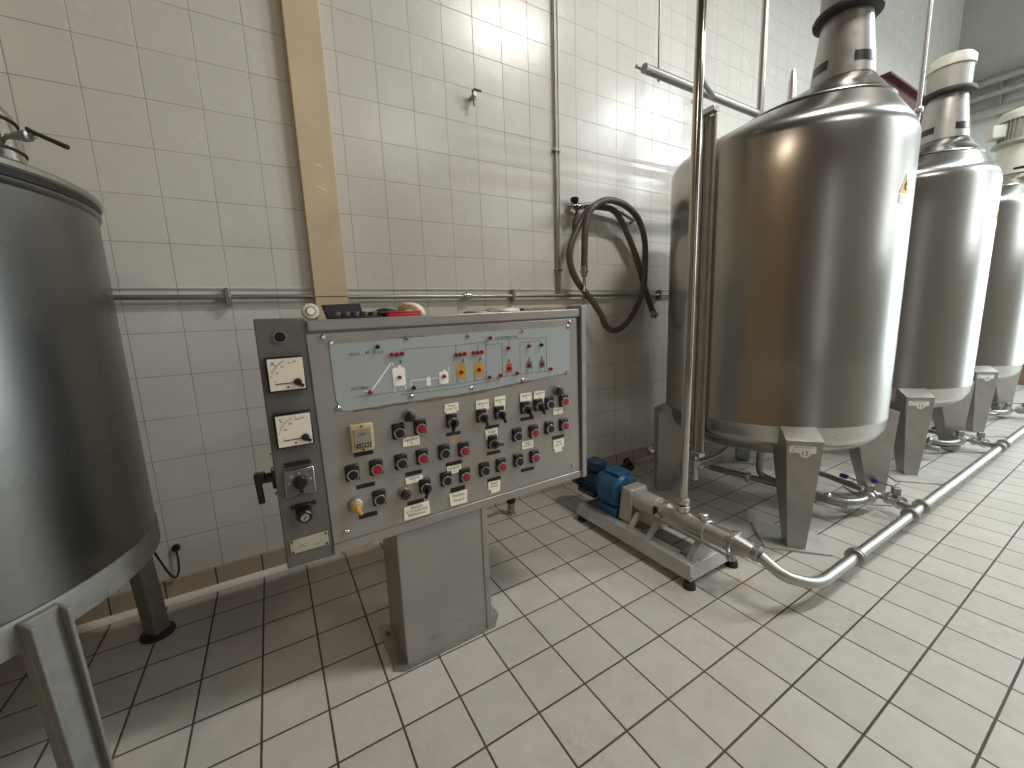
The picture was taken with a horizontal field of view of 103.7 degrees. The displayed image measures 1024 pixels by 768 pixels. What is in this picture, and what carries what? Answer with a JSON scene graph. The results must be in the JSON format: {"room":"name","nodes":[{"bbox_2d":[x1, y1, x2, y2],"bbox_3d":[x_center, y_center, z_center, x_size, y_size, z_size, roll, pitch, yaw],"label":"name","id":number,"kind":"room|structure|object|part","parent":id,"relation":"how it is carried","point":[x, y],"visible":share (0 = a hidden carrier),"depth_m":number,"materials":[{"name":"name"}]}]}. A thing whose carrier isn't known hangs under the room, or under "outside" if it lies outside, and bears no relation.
{"room":"processing plant","nodes":[
{"label":"processing plant","id":0,"kind":"room"},
{"bbox_2d":[280,0,372,553],"bbox_3d":[-1.047,-2.271,1.882,0.166,6.600,0.052,-8,11,-30],"label":"column","id":1,"kind":"structure","parent":0,"point":[301,22],"depth_m":2.03,"materials":[{"name":"paint"}]},
{"bbox_2d":[349,422,374,452],"bbox_3d":[-0.508,0.181,1.360,0.074,0.094,0.022,-8,11,-30],"label":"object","id":2,"kind":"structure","parent":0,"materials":[{"name":"beige plastic"}]},
{"bbox_2d":[353,428,371,449],"bbox_3d":[-0.501,0.184,1.350,0.056,0.068,0.003,-8,11,-30],"label":"display","id":3,"kind":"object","parent":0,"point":[366,438],"depth_m":1.35,"materials":[{"name":"beige plastic"}]},
{"bbox_2d":[0,0,964,596],"bbox_3d":[1.385,-2.612,3.409,13.600,6.600,0.120,-8,11,-30],"label":"wall","id":4,"kind":"structure","parent":0,"point":[176,116],"depth_m":2.20,"materials":[{"name":"tile"}]},
{"bbox_2d":[154,544,180,577],"bbox_3d":[-1.667,0.766,1.893,0.041,0.391,0.184,0,10,15],"label":"hanging cable","id":5,"kind":"object","parent":4,"relation":"attached to","point":[175,548],"visible":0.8,"depth_m":1.96,"materials":[{"name":"black rubber"}]},
{"bbox_2d":[171,544,180,551],"bbox_3d":[-1.647,0.803,1.970,0.034,0.034,0.020,-8,11,-30],"label":"plug","id":6,"kind":"object","parent":5,"relation":"attached to","point":[176,547],"depth_m":1.96,"materials":[{"name":"black plastic"}]},
{"bbox_2d":[76,540,382,633],"bbox_3d":[-2.476,1.177,1.503,4.200,0.028,0.026,-8,11,-30],"label":"trim","id":7,"kind":"structure","parent":4,"relation":"attached to","point":[112,619],"depth_m":2.02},
{"bbox_2d":[315,296,347,296],"bbox_3d":[-0.966,-0.469,2.154,0.168,0.005,0.001,-8,11,-30],"label":"trim","id":8,"kind":"structure","parent":4,"relation":"attached to","point":[315,296],"depth_m":2.15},
{"bbox_2d":[75,442,690,625],"bbox_3d":[1.539,0.592,3.876,13.600,0.117,0.012,-8,11,-30],"label":"baseboard","id":9,"kind":"structure","parent":4,"relation":"attached to","point":[122,602],"depth_m":2.05,"materials":[{"name":"tile"}]},
{"bbox_2d":[112,287,668,290],"bbox_3d":[1.483,-0.849,3.643,13.600,0.012,0.006,-8,11,-30],"label":"trim","id":10,"kind":"structure","parent":4,"relation":"attached to","point":[113,288],"depth_m":2.24,"materials":[{"name":"metal"}]},
{"bbox_2d":[113,288,668,305],"bbox_3d":[-0.986,-0.473,2.169,6.600,0.085,0.056,-8,11,-30],"label":"pipe","id":11,"kind":"object","parent":4,"relation":"attached to","point":[227,296],"visible":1,"depth_m":2.24,"materials":[{"name":"metal"}]},
{"bbox_2d":[469,88,480,105],"bbox_3d":[-0.222,-1.736,2.450,0.059,0.091,0.065,-8,11,-30],"label":"tap","id":12,"kind":"object","parent":4,"relation":"attached to","point":[472,97],"visible":1,"depth_m":2.42,"materials":[{"name":"metal"}]},
{"bbox_2d":[552,0,562,293],"bbox_3d":[0.287,-2.347,2.692,0.068,3.410,0.030,-8,11,-30],"label":"conduit","id":13,"kind":"object","parent":4,"relation":"attached to","point":[554,149],"visible":1,"depth_m":2.80,"materials":[{"name":"metal"}]},
{"bbox_2d":[567,196,592,231],"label":"valve","id":14,"kind":"object","parent":4,"relation":"attached to","point":[575,205],"depth_m":2.87,"materials":[{"name":"silver metal"}]},
{"bbox_3d":[0.453,-1.171,2.867,0.065,0.203,0.028,-11,13,-43],"label":"lever","id":15,"kind":"part","parent":14,"relation":"part of","materials":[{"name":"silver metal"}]},
{"bbox_2d":[566,196,658,333],"bbox_3d":[0.829,-0.893,3.108,1.000,0.995,0.120,-8,11,-33],"label":"coiled hose","id":16,"kind":"object","parent":14,"relation":"hanging from","point":[583,222],"visible":1,"depth_m":3.04,"materials":[{"name":"brown rubber"}]},
{"bbox_2d":[486,440,708,508],"bbox_3d":[3.349,0.398,4.923,9.400,0.028,0.026,-8,11,-30],"label":"trim","id":17,"kind":"structure","parent":4,"relation":"attached to","point":[645,458],"depth_m":3.13,"materials":[{"name":"tile"}]},
{"bbox_2d":[617,208,634,223],"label":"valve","id":18,"kind":"object","parent":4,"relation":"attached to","point":[624,214],"depth_m":3.16,"materials":[{"name":"silver metal"}]},
{"bbox_3d":[0.725,-1.314,3.061,0.646,0.107,0.064,-8,11,-34],"label":"hanger arm","id":19,"kind":"part","parent":18,"relation":"part of","materials":[{"name":"metal"}]},
{"bbox_2d":[880,71,924,124],"bbox_3d":[4.073,-3.005,4.505,1.500,0.200,0.690,-8,11,-30],"label":"girder","id":20,"kind":"object","parent":4,"relation":"attached to","point":[908,93],"visible":0.16,"depth_m":4.11,"materials":[{"name":"red metal"}]},
{"bbox_2d":[0,385,1023,767],"bbox_3d":[3.315,1.111,0.969,13.600,0.100,7.100,-8,11,-30],"label":"floor","id":21,"kind":"structure","parent":0,"point":[597,654],"depth_m":1.58,"materials":[{"name":"tile"}]},
{"bbox_2d":[0,106,175,767],"bbox_3d":[-1.714,0.059,1.010,1.209,2.335,1.170,-8,11,-30],"label":"mixing vat","id":22,"kind":"object","parent":21,"relation":"on","point":[79,521],"visible":1,"depth_m":1.02,"materials":[{"name":"metal"}]},
{"bbox_3d":[-1.288,-0.819,0.902,0.184,0.600,0.184,-8,11,-30],"label":"spout","id":23,"kind":"part","parent":22,"relation":"part of","materials":[{"name":"metal"}]},
{"bbox_3d":[-1.114,-0.589,0.964,0.082,0.048,0.012,-4,9,-10],"label":"lever","id":24,"kind":"part","parent":22,"relation":"part of","materials":[{"name":"black metal"}]},
{"bbox_3d":[-1.752,-0.508,0.907,1.170,0.060,1.170,-8,11,-30],"label":"lid","id":25,"kind":"part","parent":22,"relation":"part of","materials":[{"name":"metal"}]},
{"bbox_3d":[-1.105,0.881,1.020,0.092,0.665,0.076,0,9,11],"label":"leg","id":26,"kind":"part","parent":22,"relation":"part of","materials":[{"name":"grey paint"}]},
{"bbox_3d":[-1.590,0.785,1.722,0.076,0.665,0.092,0,9,11],"label":"leg","id":27,"kind":"part","parent":22,"relation":"part of","materials":[{"name":"grey paint"}]},
{"bbox_2d":[253,305,586,671],"bbox_3d":[-0.284,0.383,1.689,1.313,1.371,0.359,-8,11,-30],"label":"control panel","id":28,"kind":"object","parent":21,"relation":"on","point":[402,432],"visible":1,"depth_m":1.51,"materials":[{"name":"grey paint"}]},
{"bbox_2d":[253,467,276,503],"bbox_3d":[-0.789,0.327,1.292,0.060,0.103,0.052,-8,11,-30],"label":"handle","id":29,"kind":"object","parent":28,"relation":"attached to","point":[260,478],"depth_m":1.27,"materials":[{"name":"black plastic"}]},
{"bbox_2d":[283,465,316,497],"bbox_3d":[-0.675,0.310,1.281,0.088,0.088,0.012,-8,11,-30],"label":"switch","id":30,"kind":"object","parent":28,"relation":"attached to","point":[291,473],"depth_m":1.27,"materials":[{"name":"silver metal"}]},
{"bbox_2d":[284,467,315,496],"bbox_3d":[-0.672,0.310,1.276,0.080,0.080,0.002,-8,11,-30],"label":"switch plate","id":31,"kind":"object","parent":28,"relation":"attached to","point":[291,474],"depth_m":1.27,"materials":[{"name":"grey metal"}]},
{"bbox_3d":[-0.665,0.315,1.264,0.042,0.048,0.027,-8,11,-30],"label":"knob","id":32,"kind":"part","parent":28,"relation":"part of","materials":[{"name":"black plastic"}]},
{"bbox_2d":[295,502,312,522],"bbox_3d":[-0.662,0.414,1.282,0.046,0.053,0.046,-8,11,-30],"label":"switch","id":33,"kind":"object","parent":28,"relation":"attached to","point":[303,510],"depth_m":1.28,"materials":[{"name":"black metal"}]},
{"bbox_3d":[-0.665,0.521,1.321,0.112,0.047,0.003,-8,11,-30],"label":"name plate","id":34,"kind":"part","parent":28,"relation":"part of","materials":[{"name":"metal"}]},
{"bbox_2d":[301,303,318,318],"bbox_3d":[-0.640,-0.230,1.274,0.048,0.048,0.058,-8,11,-30],"label":"tape roll","id":35,"kind":"object","parent":28,"relation":"on","point":[309,311],"visible":1,"depth_m":1.25,"materials":[{"name":"white paint"}]},
{"bbox_2d":[321,303,381,318],"bbox_3d":[-0.567,-0.260,1.418,0.176,0.055,0.155,-8,11,-30],"label":"plastic tray","id":36,"kind":"object","parent":28,"relation":"on","point":[354,310],"visible":0.97,"depth_m":1.43,"materials":[{"name":"black plastic"}]},
{"bbox_3d":[-0.522,0.422,1.357,0.034,0.042,0.025,-8,11,-30],"label":"handle","id":37,"kind":"part","parent":28,"relation":"part of","materials":[{"name":"plastic"}]},
{"bbox_2d":[368,308,397,316],"bbox_3d":[-0.477,-0.263,1.484,0.130,0.033,0.099,-8,11,-30],"label":"glove","id":38,"kind":"object","parent":28,"relation":"on","point":[381,311],"visible":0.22,"depth_m":1.46,"materials":[{"name":"black rubber"}]},
{"bbox_2d":[385,311,420,316],"bbox_3d":[-0.394,-0.254,1.456,0.118,0.019,0.040,-8,11,-30],"label":"case","id":39,"kind":"object","parent":28,"relation":"on","point":[389,313],"visible":0.94,"depth_m":1.44,"materials":[{"name":"plastic"}]},
{"bbox_3d":[-0.394,-0.261,1.455,0.118,0.006,0.040,-8,11,-30],"label":"lid","id":40,"kind":"part","parent":39,"relation":"part of","materials":[{"name":"red plastic"}]},
{"bbox_2d":[398,486,410,499],"bbox_3d":[-0.385,0.398,1.454,0.047,0.047,0.037,-8,11,-30],"label":"light","id":41,"kind":"object","parent":28,"relation":"attached to","point":[404,492],"depth_m":1.45,"materials":[{"name":"plastic"}]},
{"bbox_2d":[402,409,415,421],"bbox_3d":[-0.363,0.115,1.427,0.047,0.047,0.037,-8,11,-30],"label":"light","id":42,"kind":"object","parent":28,"relation":"attached to","point":[408,415],"depth_m":1.42,"materials":[{"name":"black plastic"}]},
{"bbox_2d":[397,302,424,314],"bbox_3d":[-0.383,-0.286,1.537,0.105,0.050,0.089,-8,11,-30],"label":"rag","id":43,"kind":"object","parent":28,"relation":"on","point":[407,306],"visible":0.53,"depth_m":1.51,"materials":[{"name":"beige fabric"}]},
{"bbox_2d":[419,477,431,498],"bbox_3d":[-0.316,0.386,1.487,0.044,0.064,0.049,-8,11,-30],"label":"switch","id":44,"kind":"object","parent":28,"relation":"attached to","point":[425,483],"depth_m":1.49,"materials":[{"name":"black plastic"}]},
{"bbox_3d":[-0.307,1.061,1.768,0.480,0.008,0.285,-8,11,-30],"label":"plate","id":45,"kind":"part","parent":28,"relation":"part of","materials":[{"name":"metal"}]},
{"bbox_3d":[-0.162,0.125,1.576,1.089,0.724,0.012,-8,11,-30],"label":"panel","id":46,"kind":"part","parent":28,"relation":"part of","materials":[{"name":"grey paint"}]},
{"bbox_3d":[-0.161,-0.081,1.539,0.973,0.240,0.002,-8,11,-30],"label":"mimic panel","id":47,"kind":"part","parent":28,"relation":"part of","materials":[{"name":"grey metal"}]},
{"bbox_2d":[446,413,458,431],"bbox_3d":[-0.219,0.144,1.512,0.044,0.063,0.049,-8,11,-30],"label":"switch","id":48,"kind":"object","parent":28,"relation":"attached to","point":[452,419],"depth_m":1.51,"materials":[{"name":"black plastic"}]},
{"bbox_3d":[-0.130,-0.094,1.554,0.604,0.048,0.001,-8,11,-30],"label":"painted motor","id":49,"kind":"part","parent":28,"relation":"part of","materials":[{"name":"red paint"}]},
{"bbox_2d":[464,311,487,312],"bbox_3d":[-0.139,-0.296,1.647,0.136,0.009,0.066,-8,11,-30],"label":"scrap","id":50,"kind":"object","parent":28,"relation":"on","point":[465,311],"visible":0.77,"depth_m":1.62,"materials":[{"name":"paper"}]},
{"bbox_2d":[476,408,488,425],"bbox_3d":[-0.111,0.131,1.575,0.044,0.065,0.049,-8,11,-30],"label":"switch","id":51,"kind":"object","parent":28,"relation":"attached to","point":[482,414],"depth_m":1.57,"materials":[{"name":"black plastic"}]},
{"bbox_3d":[-0.121,0.777,1.726,0.026,0.565,0.060,-8,11,-30],"label":"pedestal trim","id":52,"kind":"part","parent":28,"relation":"part of","materials":[{"name":"grey metal"}]},
{"bbox_2d":[484,308,503,311],"bbox_3d":[-0.076,-0.310,1.683,0.096,0.019,0.065,-8,11,-30],"label":"scrap","id":53,"kind":"object","parent":28,"relation":"on","point":[488,309],"visible":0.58,"depth_m":1.66,"materials":[{"name":"beige paper"}]},
{"bbox_2d":[487,435,503,448],"bbox_3d":[-0.066,0.236,1.617,0.053,0.054,0.049,-8,11,-30],"label":"switch","id":54,"kind":"object","parent":28,"relation":"attached to","point":[493,441],"depth_m":1.61,"materials":[{"name":"black plastic"}]},
{"bbox_2d":[494,405,506,422],"bbox_3d":[-0.042,0.122,1.616,0.044,0.065,0.049,-8,11,-30],"label":"switch","id":55,"kind":"object","parent":28,"relation":"attached to","point":[500,411],"depth_m":1.62,"materials":[{"name":"black plastic"}]},
{"bbox_2d":[503,308,519,311],"bbox_3d":[-0.006,-0.329,1.780,0.099,0.016,0.068,-8,11,-30],"label":"paper scrap","id":56,"kind":"object","parent":28,"relation":"on","point":[505,309],"visible":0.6,"depth_m":1.76,"materials":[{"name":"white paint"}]},
{"bbox_2d":[520,401,532,417],"bbox_3d":[0.065,0.106,1.678,0.044,0.065,0.049,-8,11,-30],"label":"switch","id":57,"kind":"object","parent":28,"relation":"attached to","point":[526,407],"depth_m":1.68,"materials":[{"name":"black plastic"}]},
{"bbox_2d":[533,398,545,414],"bbox_3d":[0.121,0.096,1.711,0.044,0.065,0.049,-8,11,-30],"label":"switch","id":58,"kind":"object","parent":28,"relation":"attached to","point":[539,404],"depth_m":1.71,"materials":[{"name":"black plastic"}]},
{"bbox_2d":[520,306,566,310],"bbox_3d":[0.141,-0.336,1.792,0.268,0.015,0.054,-10,12,-38],"label":"wooden lath","id":59,"kind":"object","parent":28,"relation":"on","point":[563,307],"visible":0.87,"depth_m":1.76,"materials":[{"name":"brown wood"}]},
{"bbox_2d":[552,385,563,395],"bbox_3d":[0.205,0.031,1.760,0.047,0.047,0.037,-8,11,-30],"label":"light","id":60,"kind":"object","parent":28,"relation":"attached to","point":[557,390],"depth_m":1.75,"materials":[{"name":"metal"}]},
{"bbox_3d":[0.257,0.029,1.967,0.026,0.802,0.290,-8,11,-30],"label":"frame","id":61,"kind":"part","parent":28,"relation":"part of","materials":[{"name":"grey metal"}]},
{"bbox_2d":[506,498,515,515],"bbox_3d":[-0.415,0.874,2.515,1.018,0.145,0.068,-8,11,-30],"label":"conduit","id":62,"kind":"object","parent":21,"relation":"on","point":[511,511],"visible":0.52,"depth_m":2.74,"materials":[{"name":"metal"}]},
{"bbox_2d":[644,437,690,455],"bbox_3d":[3.876,0.268,4.971,6.420,0.229,0.080,-8,11,-30],"label":"pipe","id":63,"kind":"object","parent":21,"relation":"on","point":[648,450],"visible":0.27,"depth_m":3.34,"materials":[{"name":"metal"}]},
{"bbox_2d":[572,456,763,590],"bbox_3d":[0.796,0.731,2.347,0.392,0.392,1.252,-8,11,-30],"label":"pump","id":64,"kind":"object","parent":21,"relation":"on","point":[621,501],"visible":0.97,"depth_m":2.21,"materials":[{"name":"paint"}]},
{"bbox_3d":[0.541,0.640,2.763,0.188,0.190,0.262,-8,11,-30],"label":"motor","id":65,"kind":"part","parent":64,"relation":"part of","materials":[{"name":"blue paint"}]},
{"bbox_3d":[0.795,0.853,2.380,0.368,0.058,0.852,-8,11,-30],"label":"frame","id":66,"kind":"part","parent":64,"relation":"part of","materials":[{"name":"paint"}]},
{"bbox_2d":[676,0,706,505],"bbox_3d":[0.833,-1.475,1.792,0.075,4.280,0.068,-8,11,-30],"label":"riser pipe","id":67,"kind":"object","parent":64,"relation":"on","point":[682,499],"visible":1,"depth_m":1.91,"materials":[{"name":"metal"}]},
{"bbox_2d":[635,0,762,117],"bbox_3d":[1.608,-2.890,2.718,2.634,2.547,0.528,-10,12,-42],"label":"pipe","id":68,"kind":"object","parent":67,"relation":"attached to","point":[647,69],"visible":0.63,"depth_m":2.47,"materials":[{"name":"metal"}]},
{"bbox_3d":[0.848,-2.942,2.260,0.013,2.240,0.013,5,12,36],"label":"hanger rod","id":69,"kind":"part","parent":68,"relation":"part of","materials":[{"name":"metal"}]},
{"bbox_3d":[0.895,0.761,2.024,0.016,0.036,0.416,-8,11,-30],"label":"tie rod","id":70,"kind":"part","parent":64,"relation":"part of","materials":[{"name":"metal"}]},
{"bbox_2d":[636,0,920,556],"bbox_3d":[1.775,-0.767,2.683,1.584,3.165,1.402,-8,11,-30],"label":"storage tank","id":71,"kind":"object","parent":21,"relation":"on","point":[814,194],"visible":0.94,"depth_m":2.17,"materials":[{"name":"metal"}]},
{"bbox_3d":[1.088,0.797,3.059,0.290,0.010,0.320,-1,9,8],"label":"foot plate","id":72,"kind":"part","parent":71,"relation":"part of","materials":[{"name":"metal"}]},
{"bbox_3d":[1.201,0.464,2.986,0.255,0.662,0.174,-1,9,8],"label":"leg","id":73,"kind":"part","parent":71,"relation":"part of","materials":[{"name":"grey metal"}]},
{"bbox_2d":[689,104,728,479],"bbox_3d":[1.282,-0.485,2.534,0.392,2.195,0.154,-8,11,-30],"label":"pipe","id":74,"kind":"object","parent":71,"relation":"attached to","point":[709,130],"visible":0.93,"depth_m":2.42,"materials":[{"name":"grey metal"}]},
{"bbox_3d":[1.137,-0.547,2.461,0.014,1.990,0.015,-8,11,-30],"label":"guard rod","id":75,"kind":"part","parent":74,"relation":"part of","materials":[{"name":"metal"}]},
{"bbox_3d":[1.170,-0.537,2.397,0.014,1.990,0.015,-8,11,-30],"label":"guard rod","id":76,"kind":"part","parent":74,"relation":"part of","materials":[{"name":"metal"}]},
{"bbox_3d":[2.066,0.666,3.633,0.320,0.010,0.290,1,10,20],"label":"foot plate","id":77,"kind":"part","parent":71,"relation":"part of","materials":[{"name":"metal"}]},
{"bbox_3d":[2.010,0.356,3.461,0.174,0.662,0.255,1,10,20],"label":"leg","id":78,"kind":"part","parent":71,"relation":"part of","materials":[{"name":"grey metal"}]},
{"bbox_2d":[756,0,769,111],"bbox_3d":[1.815,-2.873,2.855,0.090,2.540,0.090,-8,11,-30],"label":"pipe","id":79,"kind":"object","parent":71,"relation":"attached to","point":[765,3],"visible":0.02,"depth_m":2.92,"materials":[{"name":"metal"}]},
{"bbox_2d":[787,69,796,100],"bbox_3d":[2.071,-1.934,2.946,0.144,0.680,0.087,6,13,42],"label":"vent","id":80,"kind":"object","parent":71,"relation":"on","point":[792,84],"visible":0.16,"depth_m":2.91,"materials":[{"name":"silver metal"}]},
{"bbox_3d":[1.613,0.895,2.340,0.320,0.010,0.290,1,10,18],"label":"foot plate","id":81,"kind":"part","parent":71,"relation":"part of","materials":[{"name":"metal"}]},
{"bbox_3d":[1.602,0.563,2.292,0.174,0.662,0.255,1,10,18],"label":"leg","id":82,"kind":"part","parent":71,"relation":"part of","materials":[{"name":"grey metal"}]},
{"bbox_3d":[1.546,0.362,2.138,0.122,0.062,0.002,1,10,18],"label":"number plate","id":83,"kind":"part","parent":71,"relation":"part of","materials":[{"name":"white paint"}]},
{"bbox_2d":[708,464,913,507],"bbox_3d":[2.054,0.695,2.840,0.542,0.078,1.093,-8,11,-30],"label":"pipe","id":84,"kind":"object","parent":71,"relation":"attached to","point":[748,477],"visible":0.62,"depth_m":2.82,"materials":[{"name":"metal"}]},
{"bbox_2d":[839,473,877,504],"bbox_3d":[2.342,0.687,2.708,0.114,0.132,0.350,1,10,18],"label":"valve","id":85,"kind":"object","parent":84,"relation":"attached to","point":[868,490],"visible":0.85,"depth_m":2.58,"materials":[{"name":"silver metal"}]},
{"bbox_3d":[2.325,0.648,2.709,0.011,0.056,0.246,0,9,10],"label":"lever","id":86,"kind":"part","parent":85,"relation":"part of","materials":[{"name":"silver metal"}]},
{"bbox_2d":[871,478,907,508],"bbox_3d":[2.436,0.694,2.642,0.100,0.132,0.314,-1,9,9],"label":"valve","id":87,"kind":"object","parent":84,"relation":"attached to","point":[893,497],"visible":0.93,"depth_m":2.53,"materials":[{"name":"silver metal"}]},
{"bbox_3d":[1.848,-2.123,2.204,0.250,0.170,0.250,-8,11,-30],"label":"motor","id":88,"kind":"part","parent":71,"relation":"part of","materials":[{"name":"beige metal"}]},
{"bbox_3d":[2.440,0.451,2.784,0.255,0.662,0.174,0,9,10],"label":"leg","id":89,"kind":"part","parent":71,"relation":"part of","materials":[{"name":"grey metal"}]},
{"bbox_3d":[2.578,0.781,2.816,0.290,0.010,0.320,0,9,10],"label":"foot plate","id":90,"kind":"part","parent":71,"relation":"part of","materials":[{"name":"metal"}]},
{"bbox_2d":[757,425,1023,588],"bbox_3d":[4.420,0.469,3.566,7.547,0.247,0.196,-7,11,-29],"label":"pipe","id":91,"kind":"object","parent":21,"relation":"on","point":[853,556],"depth_m":2.13,"materials":[{"name":"metal"}]},
{"bbox_2d":[888,49,1002,484],"bbox_3d":[3.289,-0.969,3.572,1.599,3.165,1.402,-8,11,-30],"label":"storage tank","id":92,"kind":"object","parent":21,"relation":"on","point":[958,186],"visible":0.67,"depth_m":3.02,"materials":[{"name":"metal"}]},
{"bbox_3d":[3.123,0.359,3.185,0.174,0.662,0.255,1,10,18],"label":"leg","id":93,"kind":"part","parent":92,"relation":"part of","materials":[{"name":"grey metal"}]},
{"bbox_3d":[3.096,0.712,3.120,0.320,0.010,0.290,1,10,18],"label":"foot plate","id":94,"kind":"part","parent":92,"relation":"part of","materials":[{"name":"metal"}]},
{"bbox_3d":[3.066,0.159,3.031,0.122,0.062,0.002,1,10,18],"label":"number plate","id":95,"kind":"part","parent":92,"relation":"part of","materials":[{"name":"white paint"}]},
{"bbox_3d":[3.369,-2.327,3.097,0.250,0.170,0.250,-8,11,-30],"label":"motor","id":96,"kind":"part","parent":92,"relation":"part of","materials":[{"name":"metal"}]},
{"bbox_3d":[3.960,0.247,3.677,0.255,0.662,0.174,0,9,10],"label":"leg","id":97,"kind":"part","parent":92,"relation":"part of","materials":[{"name":"grey metal"}]},
{"bbox_2d":[925,429,992,446],"bbox_3d":[3.752,0.469,3.833,0.542,0.078,1.100,-8,11,-30],"label":"pipe","id":98,"kind":"object","parent":92,"relation":"attached to","point":[929,440],"visible":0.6,"depth_m":3.54,"materials":[{"name":"metal"}]},
{"bbox_2d":[931,426,966,445],"bbox_3d":[4.038,0.460,3.704,0.114,0.132,0.350,1,10,18],"label":"valve","id":99,"kind":"object","parent":98,"relation":"attached to","point":[959,433],"visible":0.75,"depth_m":3.57,"materials":[{"name":"silver metal"}]},
{"bbox_2d":[964,430,989,447],"bbox_3d":[4.132,0.467,3.638,0.100,0.132,0.314,-1,9,9],"label":"valve","id":100,"kind":"object","parent":98,"relation":"attached to","point":[975,440],"visible":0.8,"depth_m":3.52,"materials":[{"name":"silver metal"}]},
{"bbox_3d":[4.098,0.578,3.708,0.290,0.010,0.320,0,9,10],"label":"foot plate","id":101,"kind":"part","parent":92,"relation":"part of","materials":[{"name":"metal"}]},
{"bbox_2d":[964,106,1023,437],"bbox_3d":[4.934,-1.195,4.536,1.599,3.176,1.402,-8,11,-30],"label":"storage tank","id":102,"kind":"object","parent":21,"relation":"on","point":[999,363],"visible":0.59,"depth_m":3.99,"materials":[{"name":"metal"}]},
{"bbox_3d":[4.768,0.139,4.151,0.174,0.662,0.255,1,10,18],"label":"leg","id":103,"kind":"part","parent":102,"relation":"part of","materials":[{"name":"grey metal"}]},
{"bbox_3d":[4.711,-0.061,3.997,0.122,0.062,0.002,1,10,18],"label":"number plate","id":104,"kind":"part","parent":102,"relation":"part of","materials":[{"name":"white paint"}]},
{"bbox_3d":[4.741,0.492,4.086,0.320,0.010,0.290,1,10,18],"label":"foot plate","id":105,"kind":"part","parent":102,"relation":"part of","materials":[{"name":"metal"}]},
{"bbox_2d":[990,404,1016,413],"bbox_3d":[5.313,0.260,4.746,0.542,0.078,1.106,-8,11,-30],"label":"pipe","id":106,"kind":"object","parent":102,"relation":"attached to","point":[1004,411],"visible":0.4,"depth_m":4.46,"materials":[{"name":"metal"}]},
{"bbox_2d":[992,402,1012,414],"bbox_3d":[5.597,0.251,4.619,0.114,0.132,0.350,1,10,18],"label":"valve","id":107,"kind":"object","parent":106,"relation":"attached to","point":[1008,405],"visible":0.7,"depth_m":4.49,"materials":[{"name":"silver metal"}]},
{"bbox_2d":[1012,403,1023,413],"bbox_3d":[5.691,0.258,4.553,0.100,0.132,0.314,-1,9,9],"label":"valve","id":108,"kind":"object","parent":106,"relation":"attached to","point":[1020,410],"visible":0.7,"depth_m":4.47,"materials":[{"name":"silver metal"}]},
{"bbox_3d":[5.605,0.027,4.643,0.255,0.662,0.174,0,9,10],"label":"leg","id":109,"kind":"part","parent":102,"relation":"part of","materials":[{"name":"grey metal"}]},
{"bbox_3d":[5.743,0.358,4.674,0.290,0.010,0.320,0,9,10],"label":"foot plate","id":110,"kind":"part","parent":102,"relation":"part of","materials":[{"name":"metal"}]},
{"bbox_3d":[5.063,-2.518,3.985,0.280,0.205,0.280,-8,11,-30],"label":"motor","id":111,"kind":"part","parent":102,"relation":"part of","materials":[{"name":"beige paint"}]},
{"bbox_2d":[914,0,932,120],"bbox_3d":[2.692,-2.724,2.548,0.048,2.900,0.048,-8,11,-30],"label":"rod","id":112,"kind":"object","parent":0,"point":[919,108],"visible":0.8,"depth_m":2.64,"materials":[{"name":"metal"}]},
{"bbox_2d":[958,0,1023,160],"bbox_3d":[9.062,-2.980,3.887,0.120,6.600,7.120,-8,11,-30],"label":"wall","id":113,"kind":"structure","parent":0,"point":[994,29],"depth_m":6.18,"materials":[{"name":"paint"}]},
{"bbox_2d":[970,65,1023,122],"bbox_3d":[7.779,-4.302,5.444,0.210,0.600,2.600,-8,11,-30],"label":"pipes","id":114,"kind":"object","parent":113,"relation":"attached to","point":[1001,107],"visible":0.66,"depth_m":6.06,"materials":[{"name":"metal"}]},
{"bbox_2d":[1017,364,1023,384],"bbox_3d":[7.954,-0.478,6.206,0.020,1.000,2.400,-8,11,-30],"label":"trim","id":115,"kind":"structure","parent":113,"relation":"attached to","point":[1021,376],"depth_m":6.27,"materials":[{"name":"brown paint"}]}
]}

